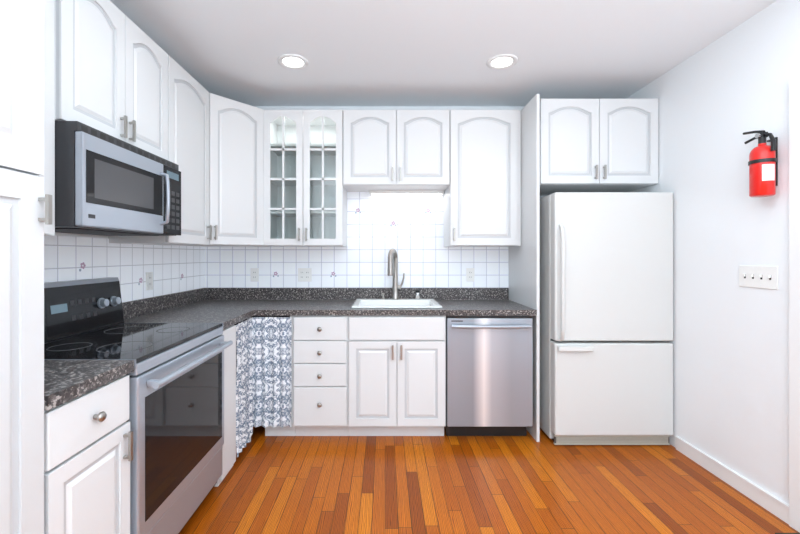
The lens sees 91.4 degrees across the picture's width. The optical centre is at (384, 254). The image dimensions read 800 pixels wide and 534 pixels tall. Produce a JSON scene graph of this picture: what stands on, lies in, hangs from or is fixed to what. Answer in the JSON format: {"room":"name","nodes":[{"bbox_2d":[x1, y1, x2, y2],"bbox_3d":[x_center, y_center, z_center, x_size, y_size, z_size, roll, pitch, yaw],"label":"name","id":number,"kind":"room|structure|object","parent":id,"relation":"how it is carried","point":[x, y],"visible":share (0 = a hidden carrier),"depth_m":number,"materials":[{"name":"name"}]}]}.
{"room":"kitchen","nodes":[
{"label":"kitchen","id":0,"kind":"room"},
{"bbox_2d":[55,232,150,301],"bbox_3d":[-1.590,0.014,0.462,0.100,2.560,5.724,0,0,0],"label":"wall","id":1,"kind":"structure","parent":0,"point":[77,235],"depth_m":1.97,"materials":[{"name":"white paint"}]},
{"bbox_2d":[38,0,54,235],"bbox_3d":[-1.370,-0.594,1.247,0.334,1.045,0.394,0,0,0],"label":"upper cabinet","id":2,"kind":"object","parent":1,"relation":"attached to","point":[48,176],"visible":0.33,"depth_m":1.40,"materials":[{"name":"white paint"}]},
{"bbox_2d":[55,0,167,159],"bbox_3d":[-1.356,-0.809,1.805,0.362,0.613,0.718,0,0,0],"label":"upper cabinet","id":3,"kind":"object","parent":1,"relation":"attached to","point":[111,68],"visible":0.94,"depth_m":1.71,"materials":[{"name":"white paint"}]},
{"bbox_2d":[55,121,180,235],"bbox_3d":[-1.306,-0.300,1.804,0.463,0.396,0.711,0,0,0],"label":"microwave","id":4,"kind":"object","parent":3,"relation":"attached to","point":[107,184],"visible":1,"depth_m":1.61,"materials":[{"name":"grey metal"}]},
{"bbox_2d":[44,235,204,302],"bbox_3d":[-1.536,0.093,2.183,0.006,0.369,2.269,0,0,0],"label":"tiles","id":5,"kind":"structure","parent":1,"relation":"attached to","point":[175,268],"depth_m":2.33,"materials":[{"name":"white tile"}]},
{"bbox_2d":[146,272,152,289],"bbox_3d":[-1.530,0.169,2.534,0.008,0.116,0.072,0,0,0],"label":"electrical outlet","id":6,"kind":"object","parent":5,"relation":"attached to","point":[149,280],"visible":1,"depth_m":2.53,"materials":[{"name":"white plastic"}]},
{"bbox_2d":[108,55,211,244],"bbox_3d":[-1.356,-0.591,2.421,0.362,1.050,0.510,0,0,0],"label":"upper cabinet","id":7,"kind":"object","parent":1,"relation":"attached to","point":[188,124],"visible":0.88,"depth_m":2.40,"materials":[{"name":"white paint"}]},
{"bbox_2d":[180,93,272,246],"bbox_3d":[-1.233,-0.594,2.995,0.608,1.045,0.642,0,0,0],"label":"upper cabinet","id":8,"kind":"object","parent":1,"relation":"attached to","point":[236,173],"visible":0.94,"depth_m":2.82,"materials":[{"name":"white paint"}]},
{"bbox_2d":[254,106,547,197],"bbox_3d":[0.205,0.014,3.374,3.690,2.560,0.100,0,0,0],"label":"wall","id":9,"kind":"structure","parent":0,"point":[449,108],"depth_m":3.32,"materials":[{"name":"white paint"}]},
{"bbox_2d":[264,110,346,246],"bbox_3d":[-0.628,-0.594,3.136,0.608,1.045,0.359,0,0,0],"label":"upper cabinet","id":10,"kind":"object","parent":9,"relation":"attached to","point":[305,198],"visible":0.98,"depth_m":3.00,"materials":[{"name":"white paint"}]},
{"bbox_2d":[205,192,507,287],"bbox_3d":[-0.244,-0.144,3.320,2.589,0.844,0.006,0,0,0],"label":"tiles","id":11,"kind":"structure","parent":9,"relation":"attached to","point":[409,230],"depth_m":3.32,"materials":[{"name":"white tile"}]},
{"bbox_2d":[250,268,258,281],"bbox_3d":[-1.108,0.169,3.314,0.072,0.116,0.008,0,0,0],"label":"electrical outlet","id":12,"kind":"object","parent":11,"relation":"attached to","point":[254,274],"visible":1,"depth_m":3.31,"materials":[{"name":"white plastic"}]},
{"bbox_2d":[298,268,311,281],"bbox_3d":[-0.682,0.169,3.314,0.118,0.116,0.008,0,0,0],"label":"electrical outlet","id":13,"kind":"object","parent":11,"relation":"attached to","point":[304,274],"visible":1,"depth_m":3.31,"materials":[{"name":"white plastic"}]},
{"bbox_2d":[466,268,474,281],"bbox_3d":[0.725,0.169,3.314,0.072,0.116,0.008,0,0,0],"label":"electrical outlet","id":14,"kind":"object","parent":11,"relation":"attached to","point":[470,274],"visible":1,"depth_m":3.31,"materials":[{"name":"white plastic"}]},
{"bbox_2d":[343,110,448,191],"bbox_3d":[0.087,-0.826,3.136,0.818,0.580,0.359,0,0,0],"label":"upper cabinet","id":15,"kind":"object","parent":9,"relation":"attached to","point":[395,149],"visible":1,"depth_m":2.98,"materials":[{"name":"white paint"}]},
{"bbox_2d":[369,190,443,195],"bbox_3d":[0.180,-0.518,3.268,0.620,0.033,0.088,0,0,0],"label":"under-cabinet light","id":16,"kind":"object","parent":15,"relation":"attached to","point":[406,192],"visible":1,"depth_m":3.22,"materials":[{"name":"white plastic"}]},
{"bbox_2d":[444,110,520,246],"bbox_3d":[0.772,-0.594,3.136,0.548,1.045,0.359,0,0,0],"label":"upper cabinet","id":17,"kind":"object","parent":9,"relation":"attached to","point":[482,199],"visible":1,"depth_m":2.98,"materials":[{"name":"white paint"}]},
{"bbox_2d":[540,99,657,194],"bbox_3d":[1.510,-0.811,3.031,0.874,0.610,0.569,0,0,0],"label":"upper cabinet","id":18,"kind":"object","parent":9,"relation":"attached to","point":[598,145],"visible":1,"depth_m":2.77,"materials":[{"name":"white paint"}]},
{"bbox_2d":[110,0,776,105],"bbox_3d":[0.205,-1.296,0.462,3.690,0.060,5.924,0,0,0],"label":"ceiling","id":19,"kind":"structure","parent":0,"point":[397,52],"depth_m":2.35,"materials":[{"name":"white paint"}]},
{"bbox_2d":[278,54,308,68],"bbox_3d":[-0.600,-1.261,2.550,0.196,0.008,0.196,0,0,0],"label":"recessed light","id":20,"kind":"object","parent":19,"relation":"in","point":[292,61],"visible":1,"depth_m":2.54,"materials":[{"name":"white plastic"}]},
{"bbox_2d":[487,54,517,68],"bbox_3d":[0.765,-1.261,2.550,0.196,0.008,0.196,0,0,0],"label":"recessed light","id":21,"kind":"object","parent":19,"relation":"in","point":[502,61],"visible":1,"depth_m":2.54,"materials":[{"name":"white plastic"}]},
{"bbox_2d":[179,426,798,533],"bbox_3d":[0.205,1.324,0.462,3.690,0.060,5.924,0,0,0],"label":"floor","id":22,"kind":"structure","parent":0,"point":[445,484],"depth_m":2.13,"materials":[{"name":"brown wood"}]},
{"bbox_2d":[0,0,51,533],"bbox_3d":[-1.224,0.089,0.774,0.627,2.410,0.543,0,0,0],"label":"tall cabinet","id":23,"kind":"object","parent":22,"relation":"on","point":[22,200],"visible":1,"depth_m":0.96,"materials":[{"name":"white paint"}]},
{"bbox_2d":[44,375,132,533],"bbox_3d":[-1.210,0.857,1.228,0.654,0.875,0.355,0,0,0],"label":"base cabinet","id":24,"kind":"object","parent":22,"relation":"on","point":[88,447],"visible":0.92,"depth_m":1.21,"materials":[{"name":"white paint"}]},
{"bbox_2d":[44,360,133,410],"bbox_3d":[-1.222,0.348,1.228,0.632,0.139,0.359,0,0,0],"label":"countertop","id":25,"kind":"structure","parent":24,"relation":"on","point":[66,381],"depth_m":1.24,"materials":[{"name":"stone"}]},
{"bbox_2d":[44,277,232,533],"bbox_3d":[-1.185,0.709,1.791,0.702,1.170,0.762,0,0,0],"label":"stove","id":26,"kind":"object","parent":22,"relation":"on","point":[176,398],"visible":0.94,"depth_m":1.73,"materials":[{"name":"grey metal"}]},
{"bbox_2d":[214,325,235,486],"bbox_3d":[-1.225,0.857,2.289,0.624,0.875,0.222,0,0,0],"label":"filler panel","id":27,"kind":"object","parent":22,"relation":"on","point":[229,446],"visible":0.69,"depth_m":2.29,"materials":[{"name":"white paint"}]},
{"bbox_2d":[122,292,257,329],"bbox_3d":[-1.208,0.348,2.431,0.660,0.139,0.510,0,0,0],"label":"countertop","id":28,"kind":"structure","parent":27,"relation":"on","point":[227,307],"depth_m":2.62,"materials":[{"name":"stone"}]},
{"bbox_2d":[234,316,295,441],"bbox_3d":[-1.089,0.857,2.861,0.895,0.875,0.919,0,0,0],"label":"frame","id":29,"kind":"object","parent":22,"relation":"on","point":[280,431],"visible":0.15,"depth_m":2.79,"materials":[{"name":"white paint"}]},
{"bbox_2d":[236,317,291,456],"bbox_3d":[-0.791,0.840,2.562,0.290,0.818,0.315,0,0,0],"label":"curtain","id":30,"kind":"object","parent":29,"relation":"hanging from","point":[263,385],"visible":1,"depth_m":2.70,"materials":[{"name":"fabric"}]},
{"bbox_2d":[293,316,348,435],"bbox_3d":[-0.450,0.857,2.993,0.380,0.875,0.656,0,0,0],"label":"base cabinet","id":31,"kind":"object","parent":22,"relation":"on","point":[320,375],"visible":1,"depth_m":2.69,"materials":[{"name":"white paint"}]},
{"bbox_2d":[348,316,445,435],"bbox_3d":[0.083,0.857,2.994,0.680,0.875,0.654,0,0,0],"label":"base cabinet","id":32,"kind":"object","parent":22,"relation":"on","point":[396,375],"visible":0.98,"depth_m":2.69,"materials":[{"name":"white paint"}]},
{"bbox_2d":[184,288,536,315],"bbox_3d":[-0.246,0.348,3.004,2.584,0.139,0.636,0,0,0],"label":"countertop","id":33,"kind":"structure","parent":32,"relation":"on","point":[271,301],"depth_m":3.18,"materials":[{"name":"stone"}]},
{"bbox_2d":[387,248,404,299],"bbox_3d":[0.091,0.155,3.179,0.145,0.420,0.161,0,0,0],"label":"faucet","id":34,"kind":"object","parent":33,"relation":"on","point":[392,269],"visible":1,"depth_m":3.21,"materials":[{"name":"silver metal"}]},
{"bbox_2d":[352,299,441,307],"bbox_3d":[0.085,0.456,3.018,0.644,0.179,0.502,0,0,0],"label":"sink","id":35,"kind":"object","parent":33,"relation":"in","point":[398,303],"visible":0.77,"depth_m":3.17,"materials":[{"name":"white ceramic"}]},
{"bbox_2d":[415,290,419,298],"bbox_3d":[0.270,0.327,3.227,0.036,0.077,0.036,0,0,0],"label":"soap dispenser","id":36,"kind":"object","parent":35,"relation":"on","point":[417,294],"visible":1,"depth_m":3.21,"materials":[{"name":"silver metal"}]},
{"bbox_2d":[446,316,532,435],"bbox_3d":[0.725,0.858,2.972,0.595,0.872,0.664,0,0,0],"label":"dishwasher","id":37,"kind":"object","parent":22,"relation":"on","point":[489,375],"visible":0.98,"depth_m":2.69,"materials":[{"name":"grey metal"}]},
{"bbox_2d":[508,94,539,441],"bbox_3d":[1.060,0.089,3.010,0.020,2.410,0.621,0,0,0],"label":"panel","id":38,"kind":"object","parent":22,"relation":"on","point":[524,273],"visible":0.64,"depth_m":2.79,"materials":[{"name":"white paint"}]},
{"bbox_2d":[540,192,672,444],"bbox_3d":[1.541,0.435,2.929,0.798,1.717,0.729,0,0,0],"label":"fridge","id":39,"kind":"object","parent":22,"relation":"on","point":[606,315],"visible":0.96,"depth_m":2.62,"materials":[{"name":"white painted metal"},{"name":"gray plastic"}]},
{"bbox_2d":[626,0,799,504],"bbox_3d":[2.000,0.014,0.462,0.100,2.560,5.724,0,0,0],"label":"wall","id":40,"kind":"structure","parent":0,"point":[718,97],"depth_m":2.19,"materials":[{"name":"white paint"}]},
{"bbox_2d":[675,436,788,523],"bbox_3d":[1.942,1.250,2.233,0.016,0.088,0.733,0,0,0],"label":"baseboard","id":41,"kind":"structure","parent":40,"relation":"attached to","point":[771,503],"depth_m":2.15,"materials":[{"name":"white wood"}]},
{"bbox_2d":[739,265,777,289],"bbox_3d":[1.941,0.113,2.024,0.017,0.115,0.206,0,0,0],"label":"switch plate","id":42,"kind":"object","parent":40,"relation":"attached to","point":[765,277],"visible":1,"depth_m":2.02,"materials":[{"name":"white plastic"}]},
{"bbox_2d":[743,130,777,196],"bbox_3d":[1.892,-0.469,1.966,0.115,0.350,0.171,0,0,0],"label":"fire extinguisher","id":43,"kind":"object","parent":40,"relation":"attached to","point":[763,168],"visible":0.98,"depth_m":1.92,"materials":[{"name":"red painted metal"},{"name":"black plastic"},{"name":"white paper label"}]},
{"bbox_2d":[789,77,799,532],"bbox_3d":[1.941,0.232,1.380,0.018,2.125,0.970,0,0,0],"label":"door frame","id":44,"kind":"structure","parent":40,"relation":"attached to","point":[794,303],"depth_m":1.84,"materials":[{"name":"white"}]}
]}

